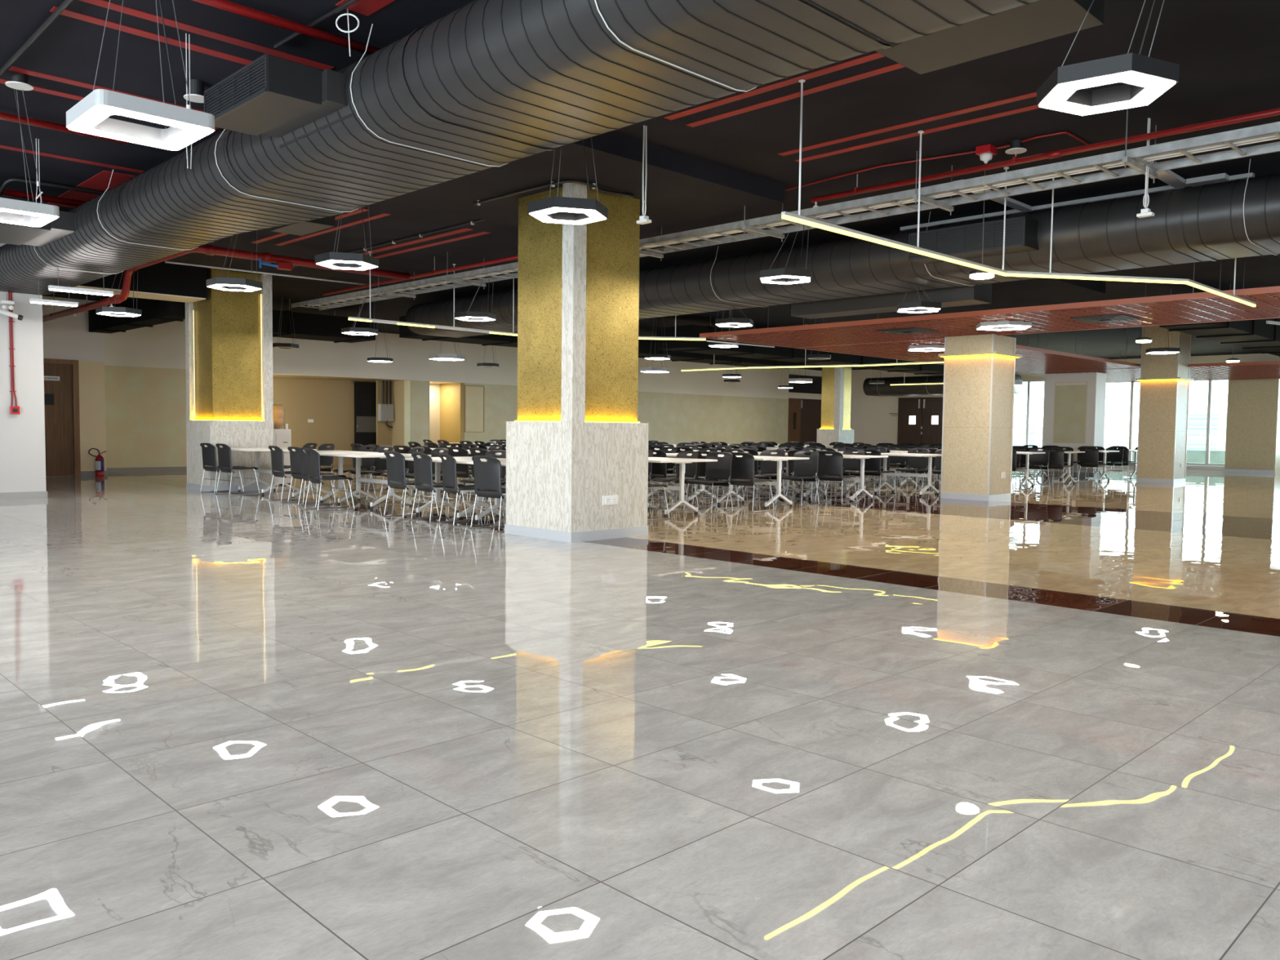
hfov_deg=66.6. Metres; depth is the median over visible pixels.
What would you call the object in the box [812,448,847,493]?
chair
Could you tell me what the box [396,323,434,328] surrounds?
diffuser
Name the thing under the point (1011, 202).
metal strip
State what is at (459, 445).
chair
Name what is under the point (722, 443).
chair
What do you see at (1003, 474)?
wall socket
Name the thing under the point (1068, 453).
table
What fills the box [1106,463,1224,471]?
sill
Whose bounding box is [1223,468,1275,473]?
baseboard
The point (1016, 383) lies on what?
pendant
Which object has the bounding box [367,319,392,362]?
pendant
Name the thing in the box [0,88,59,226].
pendant
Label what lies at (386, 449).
table
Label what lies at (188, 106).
hanging wire
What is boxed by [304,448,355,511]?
chair
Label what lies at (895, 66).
red stripe
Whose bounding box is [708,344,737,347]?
diffuser
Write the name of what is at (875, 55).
red stripe
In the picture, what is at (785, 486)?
table
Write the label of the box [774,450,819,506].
chair
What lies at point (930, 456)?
table
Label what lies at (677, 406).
wall
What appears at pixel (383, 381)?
riser pipe
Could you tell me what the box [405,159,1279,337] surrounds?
duct
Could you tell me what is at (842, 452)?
table
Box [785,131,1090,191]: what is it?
conduit
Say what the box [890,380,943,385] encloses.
linear light
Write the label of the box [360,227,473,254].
red stripe
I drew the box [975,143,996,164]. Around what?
smoke detector
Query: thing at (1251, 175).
metal strip
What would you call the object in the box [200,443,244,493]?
chair
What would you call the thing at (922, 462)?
chair
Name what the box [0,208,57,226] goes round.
diffuser
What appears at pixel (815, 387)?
wall back dark opening
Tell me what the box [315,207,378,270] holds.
pendant
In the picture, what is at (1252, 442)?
wall pier
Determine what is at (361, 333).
diffuser
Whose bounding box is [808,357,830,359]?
diffuser
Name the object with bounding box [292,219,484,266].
conduit
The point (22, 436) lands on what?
wall
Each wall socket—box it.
[602,494,618,505]
[1001,471,1005,478]
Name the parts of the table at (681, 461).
leg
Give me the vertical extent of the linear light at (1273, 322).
0.770 m
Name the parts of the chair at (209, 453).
backrest, leg frame, leg frame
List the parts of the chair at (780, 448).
backrest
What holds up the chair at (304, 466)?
on the floor
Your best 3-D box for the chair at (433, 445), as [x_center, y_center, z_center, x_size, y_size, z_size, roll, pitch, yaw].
[-3.940,-0.336,19.393,0.565,0.826,0.481,-2,4,-39]
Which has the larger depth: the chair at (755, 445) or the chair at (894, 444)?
the chair at (894, 444)
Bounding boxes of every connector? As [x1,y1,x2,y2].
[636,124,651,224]
[1136,117,1154,217]
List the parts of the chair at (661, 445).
backrest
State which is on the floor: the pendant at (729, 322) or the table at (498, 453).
the table at (498, 453)
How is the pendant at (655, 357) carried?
hanging from the ceiling at (1227, 52)
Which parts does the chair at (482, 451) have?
backrest, leg frame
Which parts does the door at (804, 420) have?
vision panel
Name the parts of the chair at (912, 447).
backrest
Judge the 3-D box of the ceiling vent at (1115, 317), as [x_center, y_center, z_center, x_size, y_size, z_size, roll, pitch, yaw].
[6.582,-2.277,13.802,0.700,0.027,0.700,-2,4,-45]
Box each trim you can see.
[74,285,205,302]
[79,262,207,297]
[955,277,1106,306]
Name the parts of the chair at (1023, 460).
backrest, leg frame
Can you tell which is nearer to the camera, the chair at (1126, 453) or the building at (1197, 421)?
the chair at (1126, 453)
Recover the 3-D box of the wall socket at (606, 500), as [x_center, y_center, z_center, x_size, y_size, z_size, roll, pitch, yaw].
[-0.309,0.209,10.064,0.220,0.100,0.019,-2,4,-45]
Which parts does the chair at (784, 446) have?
backrest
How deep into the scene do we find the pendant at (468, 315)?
14.15 m
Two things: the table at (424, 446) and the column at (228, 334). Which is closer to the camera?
the column at (228, 334)
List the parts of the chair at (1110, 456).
seat, backrest, leg frame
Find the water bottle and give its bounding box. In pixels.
[273,404,284,429]
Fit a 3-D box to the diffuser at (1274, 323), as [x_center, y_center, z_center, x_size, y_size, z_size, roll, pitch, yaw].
[12.963,-2.621,17.439,6.140,0.024,0.026,-1,3,-29]
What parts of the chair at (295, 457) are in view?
backrest, leg frame, seat, leg frame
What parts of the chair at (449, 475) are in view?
backrest, leg frame, seat, leg frame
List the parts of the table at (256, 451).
leg, leg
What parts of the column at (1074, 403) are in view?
access panel, panel frame, skirting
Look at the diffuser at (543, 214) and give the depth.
7.28 m
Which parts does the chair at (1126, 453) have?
backrest, seat, leg frame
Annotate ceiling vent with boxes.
[876,327,937,334]
[1070,314,1139,323]
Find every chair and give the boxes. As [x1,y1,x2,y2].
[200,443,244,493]
[215,443,259,495]
[268,445,314,502]
[276,443,317,492]
[287,446,335,504]
[293,443,335,494]
[297,447,348,507]
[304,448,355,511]
[331,444,375,498]
[348,445,393,501]
[350,443,387,491]
[368,444,408,493]
[379,447,425,504]
[383,451,439,519]
[393,444,435,496]
[400,448,448,506]
[408,441,441,482]
[411,452,467,522]
[416,445,458,498]
[422,439,435,474]
[426,442,460,484]
[437,440,448,445]
[438,443,456,448]
[439,453,494,526]
[441,444,476,477]
[446,447,491,502]
[454,443,473,485]
[457,449,506,513]
[459,440,473,445]
[465,444,503,485]
[468,448,506,504]
[469,444,487,484]
[470,455,506,531]
[474,440,484,444]
[480,480,506,516]
[484,441,497,450]
[497,441,506,479]
[647,449,688,504]
[647,483,669,520]
[648,441,663,448]
[648,445,675,491]
[648,446,676,495]
[648,449,653,505]
[649,450,698,511]
[652,444,674,484]
[667,444,697,486]
[673,446,711,493]
[675,441,701,470]
[675,442,691,447]
[676,448,717,497]
[683,452,733,514]
[692,444,709,450]
[692,451,739,508]
[697,443,711,477]
[697,445,732,488]
[702,448,744,500]
[708,448,746,496]
[709,441,720,445]
[713,441,728,445]
[718,444,743,480]
[721,446,757,490]
[724,445,758,487]
[725,452,773,511]
[737,448,776,497]
[740,442,752,446]
[743,449,785,503]
[747,446,769,488]
[750,444,764,479]
[758,447,795,493]
[760,442,774,447]
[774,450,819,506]
[777,443,794,447]
[778,444,797,484]
[784,447,818,491]
[784,448,822,494]
[786,444,805,484]
[786,449,826,502]
[795,445,822,486]
[809,444,826,448]
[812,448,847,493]
[814,450,857,504]
[825,446,857,488]
[826,448,865,497]
[829,442,843,445]
[832,444,850,481]
[843,444,873,482]
[852,442,864,445]
[852,447,887,490]
[857,448,896,496]
[863,444,892,481]
[867,447,901,488]
[875,443,890,474]
[877,445,906,484]
[880,444,897,479]
[889,444,906,477]
[893,448,929,493]
[895,444,922,479]
[897,443,912,472]
[898,445,928,484]
[902,446,933,486]
[915,448,941,491]
[916,443,931,469]
[920,448,942,493]
[924,446,942,484]
[928,444,942,476]
[1011,447,1021,484]
[1011,448,1027,488]
[1013,445,1025,479]
[1013,447,1042,484]
[1016,444,1038,476]
[1018,447,1049,486]
[1034,445,1059,477]
[1034,446,1062,482]
[1041,448,1071,485]
[1052,446,1079,480]
[1068,446,1096,479]
[1077,447,1107,482]
[1084,446,1112,479]
[1094,446,1124,480]
[1106,445,1127,477]
[1109,446,1136,479]
[1124,447,1137,477]
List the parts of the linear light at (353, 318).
rod, rod, rod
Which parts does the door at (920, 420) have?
vision panel, vision panel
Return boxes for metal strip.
[899,172,1254,231]
[952,179,1031,211]
[1140,160,1189,187]
[1186,173,1229,186]
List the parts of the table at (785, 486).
leg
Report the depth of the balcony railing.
35.62 m
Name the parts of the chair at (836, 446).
backrest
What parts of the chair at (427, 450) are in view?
backrest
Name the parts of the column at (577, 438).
skirting, edge trim, gold panel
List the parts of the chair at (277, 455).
backrest, seat, leg frame, leg frame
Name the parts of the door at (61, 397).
vision panel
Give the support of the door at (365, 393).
in the wall at (330, 403)
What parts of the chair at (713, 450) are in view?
backrest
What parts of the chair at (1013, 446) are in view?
backrest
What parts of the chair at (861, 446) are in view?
backrest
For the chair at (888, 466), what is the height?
0.826 m
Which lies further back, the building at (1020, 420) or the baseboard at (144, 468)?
the building at (1020, 420)
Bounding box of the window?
[1022,379,1224,466]
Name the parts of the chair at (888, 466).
backrest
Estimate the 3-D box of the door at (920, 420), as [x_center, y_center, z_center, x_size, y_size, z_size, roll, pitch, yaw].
[11.345,-2.059,39.278,0.100,2.520,2.160,-2,4,-45]
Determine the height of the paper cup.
0.100 m
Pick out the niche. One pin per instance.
(429, 382)
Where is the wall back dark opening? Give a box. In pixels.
[788,374,822,394]
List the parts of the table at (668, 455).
leg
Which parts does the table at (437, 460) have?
leg, leg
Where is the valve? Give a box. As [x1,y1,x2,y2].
[258,257,292,271]
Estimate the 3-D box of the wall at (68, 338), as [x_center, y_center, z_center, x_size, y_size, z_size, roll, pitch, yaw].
[-12.648,-1.942,20.259,2.700,3.750,0.300,-2,4,-45]
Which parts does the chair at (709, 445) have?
backrest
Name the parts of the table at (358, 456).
leg, leg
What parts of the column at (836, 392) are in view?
gold panel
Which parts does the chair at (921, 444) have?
backrest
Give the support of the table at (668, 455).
on the floor
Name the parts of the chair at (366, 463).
leg frame, seat, leg frame, backrest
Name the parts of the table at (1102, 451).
leg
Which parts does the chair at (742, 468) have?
leg frame, backrest, seat, leg frame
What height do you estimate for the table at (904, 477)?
0.740 m
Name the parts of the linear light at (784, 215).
rod, rod, rod, rod, rod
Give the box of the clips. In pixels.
[363,221,474,250]
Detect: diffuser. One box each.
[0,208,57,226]
[31,301,77,306]
[48,288,112,296]
[68,105,213,150]
[97,311,140,316]
[207,284,261,291]
[272,346,297,349]
[315,260,377,270]
[343,331,377,335]
[348,318,372,322]
[368,360,391,362]
[371,320,397,324]
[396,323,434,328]
[429,358,462,360]
[434,326,489,333]
[456,316,494,321]
[478,365,498,367]
[489,332,517,336]
[529,207,606,224]
[641,370,667,373]
[642,337,706,340]
[645,357,669,359]
[681,367,751,371]
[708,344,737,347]
[715,323,751,327]
[723,376,739,377]
[751,365,859,368]
[760,275,809,284]
[781,214,1006,275]
[790,381,812,382]
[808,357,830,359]
[859,361,943,366]
[890,382,943,385]
[897,307,940,313]
[908,347,944,351]
[969,272,994,279]
[977,324,1030,330]
[1006,273,1187,284]
[1039,71,1175,115]
[1136,339,1151,342]
[1147,351,1178,354]
[1186,281,1255,306]
[1226,360,1239,362]
[1266,322,1279,324]
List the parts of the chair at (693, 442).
backrest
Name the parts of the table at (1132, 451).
leg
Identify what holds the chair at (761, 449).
on the floor
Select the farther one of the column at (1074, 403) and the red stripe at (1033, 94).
the column at (1074, 403)
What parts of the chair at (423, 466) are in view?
backrest, leg frame, seat, leg frame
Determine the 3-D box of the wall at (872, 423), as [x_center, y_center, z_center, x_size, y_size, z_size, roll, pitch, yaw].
[19.655,-2.146,31.173,0.300,3.750,33.100,-2,4,-45]
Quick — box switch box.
[377,404,393,427]
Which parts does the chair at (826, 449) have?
backrest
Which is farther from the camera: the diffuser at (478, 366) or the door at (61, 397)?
the diffuser at (478, 366)
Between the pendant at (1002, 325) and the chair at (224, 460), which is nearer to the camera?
the pendant at (1002, 325)
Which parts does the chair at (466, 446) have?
backrest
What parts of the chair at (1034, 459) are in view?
seat, backrest, leg frame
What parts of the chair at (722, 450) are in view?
backrest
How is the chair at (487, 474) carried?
on the floor
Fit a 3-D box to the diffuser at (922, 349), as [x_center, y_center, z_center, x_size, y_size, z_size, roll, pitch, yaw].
[5.542,-2.505,18.751,0.727,0.006,0.799,-2,4,-45]
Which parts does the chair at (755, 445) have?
backrest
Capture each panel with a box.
[384,131,784,230]
[464,385,484,432]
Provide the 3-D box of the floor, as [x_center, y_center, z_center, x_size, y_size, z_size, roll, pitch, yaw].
[11.687,0.064,25.020,68.200,0.200,35.400,-2,4,-45]
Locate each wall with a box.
[0,243,46,493]
[42,296,106,476]
[103,319,789,467]
[272,377,354,464]
[376,380,391,446]
[391,380,404,451]
[429,382,439,444]
[440,382,464,445]
[788,391,821,399]
[789,368,822,377]
[850,353,1279,445]
[1029,446,1225,466]
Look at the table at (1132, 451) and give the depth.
25.12 m
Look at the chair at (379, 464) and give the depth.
15.25 m
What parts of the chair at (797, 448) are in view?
backrest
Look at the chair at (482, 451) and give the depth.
14.51 m
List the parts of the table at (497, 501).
leg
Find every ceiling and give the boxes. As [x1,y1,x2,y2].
[0,0,1279,370]
[272,373,398,382]
[699,257,1279,382]
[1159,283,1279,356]
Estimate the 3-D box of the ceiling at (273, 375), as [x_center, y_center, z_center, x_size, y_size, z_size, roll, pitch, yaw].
[-9.072,-2.917,27.136,4.670,0.140,1.700,-2,4,-45]
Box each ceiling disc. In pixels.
[4,71,33,90]
[183,79,204,102]
[1004,139,1026,154]
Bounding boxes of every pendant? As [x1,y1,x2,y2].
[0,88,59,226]
[29,281,78,306]
[48,270,113,296]
[66,0,214,150]
[95,267,142,316]
[205,231,262,291]
[272,297,298,349]
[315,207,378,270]
[341,297,377,335]
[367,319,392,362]
[428,341,464,360]
[453,277,496,321]
[476,346,498,367]
[527,137,608,224]
[640,359,669,373]
[644,317,670,359]
[707,309,738,347]
[715,304,753,327]
[722,366,741,377]
[724,369,740,382]
[759,223,811,284]
[777,368,793,388]
[788,363,812,382]
[807,318,831,359]
[868,370,884,383]
[897,286,941,313]
[907,344,944,351]
[969,170,995,279]
[976,320,1031,330]
[1014,373,1022,386]
[1036,0,1179,115]
[1135,282,1151,342]
[1146,327,1180,354]
[1226,351,1239,362]
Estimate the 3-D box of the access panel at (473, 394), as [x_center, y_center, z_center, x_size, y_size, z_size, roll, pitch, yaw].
[-5.020,-2.157,29.573,0.710,1.420,0.020,-2,4,-45]
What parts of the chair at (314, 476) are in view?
backrest, leg frame, seat, leg frame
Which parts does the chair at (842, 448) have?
backrest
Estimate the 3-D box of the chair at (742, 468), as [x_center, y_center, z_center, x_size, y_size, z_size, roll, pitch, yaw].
[1.551,0.018,13.832,0.481,0.826,0.565,3,4,43]
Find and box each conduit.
[0,0,73,75]
[0,177,105,197]
[8,292,17,406]
[164,261,365,284]
[273,0,359,48]
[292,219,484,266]
[706,340,774,347]
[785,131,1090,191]
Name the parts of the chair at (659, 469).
leg frame, backrest, seat, leg frame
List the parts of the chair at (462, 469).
backrest, seat, leg frame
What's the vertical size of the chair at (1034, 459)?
0.826 m
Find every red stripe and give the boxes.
[0,78,218,130]
[0,145,143,173]
[8,66,204,111]
[45,170,134,208]
[49,5,252,65]
[79,0,333,70]
[252,208,368,243]
[275,213,391,245]
[335,0,395,16]
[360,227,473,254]
[373,231,490,257]
[663,52,884,119]
[685,62,905,127]
[777,91,1036,155]
[794,104,1040,162]
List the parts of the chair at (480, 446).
backrest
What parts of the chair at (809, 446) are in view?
backrest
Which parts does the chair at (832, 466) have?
leg frame, backrest, seat, leg frame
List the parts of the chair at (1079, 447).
backrest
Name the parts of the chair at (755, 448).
backrest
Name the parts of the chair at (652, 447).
backrest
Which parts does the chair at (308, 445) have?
seat, leg frame, backrest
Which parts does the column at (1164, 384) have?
skirting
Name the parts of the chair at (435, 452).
leg frame, seat, leg frame, backrest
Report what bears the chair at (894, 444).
on the floor
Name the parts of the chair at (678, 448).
backrest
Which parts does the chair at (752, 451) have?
backrest, leg frame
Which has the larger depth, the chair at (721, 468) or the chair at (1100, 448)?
the chair at (1100, 448)
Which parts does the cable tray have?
threaded rod, threaded rod, threaded rod, threaded rod, threaded rod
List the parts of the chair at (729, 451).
leg frame, backrest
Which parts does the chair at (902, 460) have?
seat, backrest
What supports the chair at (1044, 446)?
on the floor
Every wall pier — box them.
[404,380,429,446]
[1224,378,1279,473]
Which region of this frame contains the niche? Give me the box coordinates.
[429,382,448,383]
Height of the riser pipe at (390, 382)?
0.680 m
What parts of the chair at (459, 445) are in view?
backrest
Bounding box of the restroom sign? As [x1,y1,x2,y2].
[44,375,59,380]
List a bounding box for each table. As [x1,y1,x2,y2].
[231,447,316,494]
[282,450,378,502]
[319,453,431,509]
[383,448,454,492]
[404,456,506,519]
[417,449,489,497]
[424,445,498,484]
[456,459,506,523]
[468,452,505,498]
[647,457,717,516]
[648,453,724,502]
[651,448,681,485]
[675,449,747,491]
[717,455,809,509]
[734,452,799,495]
[757,448,813,487]
[766,447,782,480]
[803,453,888,502]
[806,451,871,491]
[857,448,906,480]
[864,449,917,487]
[874,453,941,496]
[928,473,940,488]
[1011,448,1053,478]
[1016,451,1045,488]
[1022,450,1084,484]
[1059,449,1119,481]
[1093,448,1137,479]
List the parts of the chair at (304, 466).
backrest, leg frame, seat, leg frame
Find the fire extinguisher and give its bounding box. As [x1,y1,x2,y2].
[88,448,106,475]
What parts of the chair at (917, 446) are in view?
backrest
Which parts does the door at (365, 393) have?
vision panel, panel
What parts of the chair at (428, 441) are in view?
backrest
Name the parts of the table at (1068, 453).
leg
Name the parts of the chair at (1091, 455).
leg frame, backrest, seat, leg frame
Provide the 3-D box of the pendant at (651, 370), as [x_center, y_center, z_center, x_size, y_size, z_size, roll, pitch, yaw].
[0.421,-3.509,27.005,0.728,1.031,0.840,-2,4,-45]
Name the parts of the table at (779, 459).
leg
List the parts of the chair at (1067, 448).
backrest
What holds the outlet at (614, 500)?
attached to the wall socket at (606, 500)
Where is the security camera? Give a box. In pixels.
[0,290,22,320]
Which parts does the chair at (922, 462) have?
leg frame, seat, backrest, leg frame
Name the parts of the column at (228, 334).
gold panel, skirting, edge trim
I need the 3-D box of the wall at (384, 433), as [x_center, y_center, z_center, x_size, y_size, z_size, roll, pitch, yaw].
[-7.511,-1.674,28.596,0.470,2.460,0.060,-2,4,-45]
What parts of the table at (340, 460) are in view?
leg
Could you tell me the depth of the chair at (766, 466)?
15.55 m
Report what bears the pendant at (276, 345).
hanging from the ceiling at (1227, 52)
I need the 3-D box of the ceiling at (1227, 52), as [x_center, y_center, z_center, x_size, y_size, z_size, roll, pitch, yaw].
[3.247,-3.537,16.406,44.300,0.200,35.400,-2,4,-45]
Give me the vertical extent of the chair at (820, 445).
0.826 m
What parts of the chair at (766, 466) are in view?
leg frame, seat, backrest, leg frame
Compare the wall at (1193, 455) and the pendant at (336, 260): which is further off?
the wall at (1193, 455)
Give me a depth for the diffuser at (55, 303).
13.14 m
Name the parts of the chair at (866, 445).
backrest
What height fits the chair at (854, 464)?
0.826 m
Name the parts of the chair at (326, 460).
leg frame, leg frame, backrest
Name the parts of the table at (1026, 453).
leg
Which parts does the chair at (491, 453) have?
leg frame, seat, backrest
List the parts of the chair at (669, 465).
backrest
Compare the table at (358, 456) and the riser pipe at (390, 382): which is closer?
the table at (358, 456)
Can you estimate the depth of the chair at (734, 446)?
19.41 m
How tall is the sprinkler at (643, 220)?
0.830 m
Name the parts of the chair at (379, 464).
leg frame, seat, leg frame, backrest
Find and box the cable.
[473,179,634,205]
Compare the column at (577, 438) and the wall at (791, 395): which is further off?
the wall at (791, 395)
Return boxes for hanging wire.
[35,138,42,203]
[185,33,191,168]
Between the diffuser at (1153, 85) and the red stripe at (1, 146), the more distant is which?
the red stripe at (1, 146)
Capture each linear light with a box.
[348,251,706,340]
[681,350,944,371]
[781,79,1256,306]
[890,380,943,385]
[1266,320,1279,324]
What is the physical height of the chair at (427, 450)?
0.826 m
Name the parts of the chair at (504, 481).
leg frame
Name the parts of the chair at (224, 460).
backrest, leg frame, seat, leg frame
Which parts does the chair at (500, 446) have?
backrest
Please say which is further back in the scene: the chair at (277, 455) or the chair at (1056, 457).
the chair at (1056, 457)
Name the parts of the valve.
lever, lever, casing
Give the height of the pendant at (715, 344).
1.031 m
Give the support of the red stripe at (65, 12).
attached to the ceiling at (1227, 52)
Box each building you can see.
[1013,414,1026,445]
[1029,426,1042,446]
[1186,412,1226,450]
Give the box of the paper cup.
[284,423,288,429]
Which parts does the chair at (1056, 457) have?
leg frame, backrest, seat, leg frame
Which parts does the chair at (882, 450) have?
backrest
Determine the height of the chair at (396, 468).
0.826 m
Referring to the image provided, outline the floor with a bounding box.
[0,462,1279,959]
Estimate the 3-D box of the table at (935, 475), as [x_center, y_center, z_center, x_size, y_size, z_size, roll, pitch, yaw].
[6.315,-0.173,19.386,1.120,0.740,1.200,-2,4,-45]
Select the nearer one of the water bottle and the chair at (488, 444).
the water bottle
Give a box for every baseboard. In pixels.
[0,491,47,499]
[80,471,107,475]
[106,466,186,472]
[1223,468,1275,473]
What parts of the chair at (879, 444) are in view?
backrest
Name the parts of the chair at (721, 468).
leg frame, seat, backrest, leg frame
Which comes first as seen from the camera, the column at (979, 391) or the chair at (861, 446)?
the column at (979, 391)
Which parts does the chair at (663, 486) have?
seat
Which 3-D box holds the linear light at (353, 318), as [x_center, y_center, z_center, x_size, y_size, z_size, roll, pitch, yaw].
[-1.804,-2.957,16.191,6.083,1.050,1.095,-1,3,-26]
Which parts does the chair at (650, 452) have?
backrest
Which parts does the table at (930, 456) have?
leg, leg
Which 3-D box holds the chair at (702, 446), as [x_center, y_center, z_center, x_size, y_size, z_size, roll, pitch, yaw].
[1.390,-0.322,20.282,0.481,0.826,0.565,3,4,42]
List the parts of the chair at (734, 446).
backrest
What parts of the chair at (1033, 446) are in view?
backrest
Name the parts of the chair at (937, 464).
leg frame, seat, backrest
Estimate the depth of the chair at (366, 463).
15.60 m
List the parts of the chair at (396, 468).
backrest, leg frame, seat, leg frame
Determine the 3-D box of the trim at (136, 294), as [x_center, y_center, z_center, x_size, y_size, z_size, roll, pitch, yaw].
[-8.359,-3.011,15.703,2.400,0.020,0.700,-2,4,-45]
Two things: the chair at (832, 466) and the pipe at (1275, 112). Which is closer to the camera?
the pipe at (1275, 112)
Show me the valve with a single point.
(280, 265)
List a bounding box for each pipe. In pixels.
[0,111,129,144]
[1,188,86,206]
[42,244,410,322]
[191,0,380,54]
[322,255,518,295]
[382,380,384,404]
[386,380,387,404]
[389,381,391,404]
[810,107,1279,207]
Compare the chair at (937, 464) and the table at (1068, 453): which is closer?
the chair at (937, 464)
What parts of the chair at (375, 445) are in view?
backrest, leg frame, leg frame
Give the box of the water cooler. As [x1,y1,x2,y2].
[273,428,291,484]
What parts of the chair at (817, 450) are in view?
backrest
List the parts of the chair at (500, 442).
backrest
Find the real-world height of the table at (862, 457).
0.740 m
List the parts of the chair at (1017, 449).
backrest, leg frame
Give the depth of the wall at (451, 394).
29.53 m
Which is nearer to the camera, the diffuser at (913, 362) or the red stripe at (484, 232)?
the red stripe at (484, 232)
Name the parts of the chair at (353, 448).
backrest, leg frame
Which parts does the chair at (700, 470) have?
leg frame, backrest, seat, leg frame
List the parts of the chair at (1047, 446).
backrest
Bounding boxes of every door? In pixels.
[43,358,80,476]
[354,381,376,449]
[787,398,821,444]
[897,397,942,445]
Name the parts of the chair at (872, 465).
leg frame, backrest, seat, leg frame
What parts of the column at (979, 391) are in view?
skirting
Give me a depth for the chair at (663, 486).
12.32 m
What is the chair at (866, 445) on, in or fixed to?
on the floor
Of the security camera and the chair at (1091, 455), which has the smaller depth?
the security camera
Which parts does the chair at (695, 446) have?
backrest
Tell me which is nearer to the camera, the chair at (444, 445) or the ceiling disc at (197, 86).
the ceiling disc at (197, 86)
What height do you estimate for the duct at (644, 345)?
0.725 m
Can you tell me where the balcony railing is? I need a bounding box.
[1013,435,1226,450]
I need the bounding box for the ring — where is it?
[335,8,359,56]
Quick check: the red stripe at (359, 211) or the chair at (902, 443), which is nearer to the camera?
the red stripe at (359, 211)
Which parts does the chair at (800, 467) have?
leg frame, seat, backrest, leg frame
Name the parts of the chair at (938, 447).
backrest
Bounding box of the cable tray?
[290,108,1279,310]
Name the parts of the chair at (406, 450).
backrest, leg frame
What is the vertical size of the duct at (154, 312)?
0.725 m
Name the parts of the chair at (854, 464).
seat, backrest, leg frame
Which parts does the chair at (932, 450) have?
backrest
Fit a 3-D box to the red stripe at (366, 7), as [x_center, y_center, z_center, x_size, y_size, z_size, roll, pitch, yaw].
[-1.511,-2.933,5.825,0.220,0.005,0.850,-2,4,-45]
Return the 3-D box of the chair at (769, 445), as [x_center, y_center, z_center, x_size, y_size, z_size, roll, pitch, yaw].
[3.304,-0.521,24.506,0.481,0.826,0.565,3,4,43]
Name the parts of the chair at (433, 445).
backrest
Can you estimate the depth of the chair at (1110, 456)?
24.31 m
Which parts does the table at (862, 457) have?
leg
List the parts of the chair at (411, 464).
leg frame, seat, leg frame, backrest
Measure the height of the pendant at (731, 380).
1.030 m
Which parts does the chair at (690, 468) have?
leg frame, seat, leg frame, backrest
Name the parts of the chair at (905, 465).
backrest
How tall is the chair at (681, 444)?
0.826 m
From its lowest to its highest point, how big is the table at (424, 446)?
0.740 m
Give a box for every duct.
[0,0,1039,295]
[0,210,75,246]
[88,297,185,333]
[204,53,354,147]
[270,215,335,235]
[272,299,375,342]
[399,315,805,368]
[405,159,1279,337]
[657,315,943,377]
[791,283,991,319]
[862,372,1022,395]
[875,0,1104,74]
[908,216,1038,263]
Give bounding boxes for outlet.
[604,497,610,503]
[611,497,617,503]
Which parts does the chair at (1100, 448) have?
backrest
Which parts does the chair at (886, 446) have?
backrest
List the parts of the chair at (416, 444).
backrest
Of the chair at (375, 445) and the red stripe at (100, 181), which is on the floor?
the chair at (375, 445)
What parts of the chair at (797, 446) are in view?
backrest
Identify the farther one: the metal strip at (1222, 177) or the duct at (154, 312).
the duct at (154, 312)
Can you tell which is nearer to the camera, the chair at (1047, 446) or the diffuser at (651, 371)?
the chair at (1047, 446)
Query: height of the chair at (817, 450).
0.826 m
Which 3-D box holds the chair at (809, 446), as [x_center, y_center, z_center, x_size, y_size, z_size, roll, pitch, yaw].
[3.460,-0.297,20.265,0.565,0.826,0.481,-2,4,-41]
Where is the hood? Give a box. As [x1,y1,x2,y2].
[17,315,22,320]
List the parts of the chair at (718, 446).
backrest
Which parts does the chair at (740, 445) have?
backrest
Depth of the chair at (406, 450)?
15.89 m
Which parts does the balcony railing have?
handrail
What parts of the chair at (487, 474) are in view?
leg frame, backrest, seat, leg frame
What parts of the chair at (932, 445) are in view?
backrest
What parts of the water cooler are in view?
tap panel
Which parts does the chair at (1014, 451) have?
backrest, seat, leg frame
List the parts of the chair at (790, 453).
leg frame, backrest, leg frame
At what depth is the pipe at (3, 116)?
8.32 m
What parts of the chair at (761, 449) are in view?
backrest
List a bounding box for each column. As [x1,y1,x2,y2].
[185,268,274,491]
[504,182,648,542]
[816,366,853,445]
[937,333,1021,501]
[1041,372,1106,476]
[1135,325,1194,483]
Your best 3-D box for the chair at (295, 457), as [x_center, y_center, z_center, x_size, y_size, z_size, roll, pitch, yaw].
[-4.808,-0.073,14.197,0.481,0.826,0.565,4,4,45]

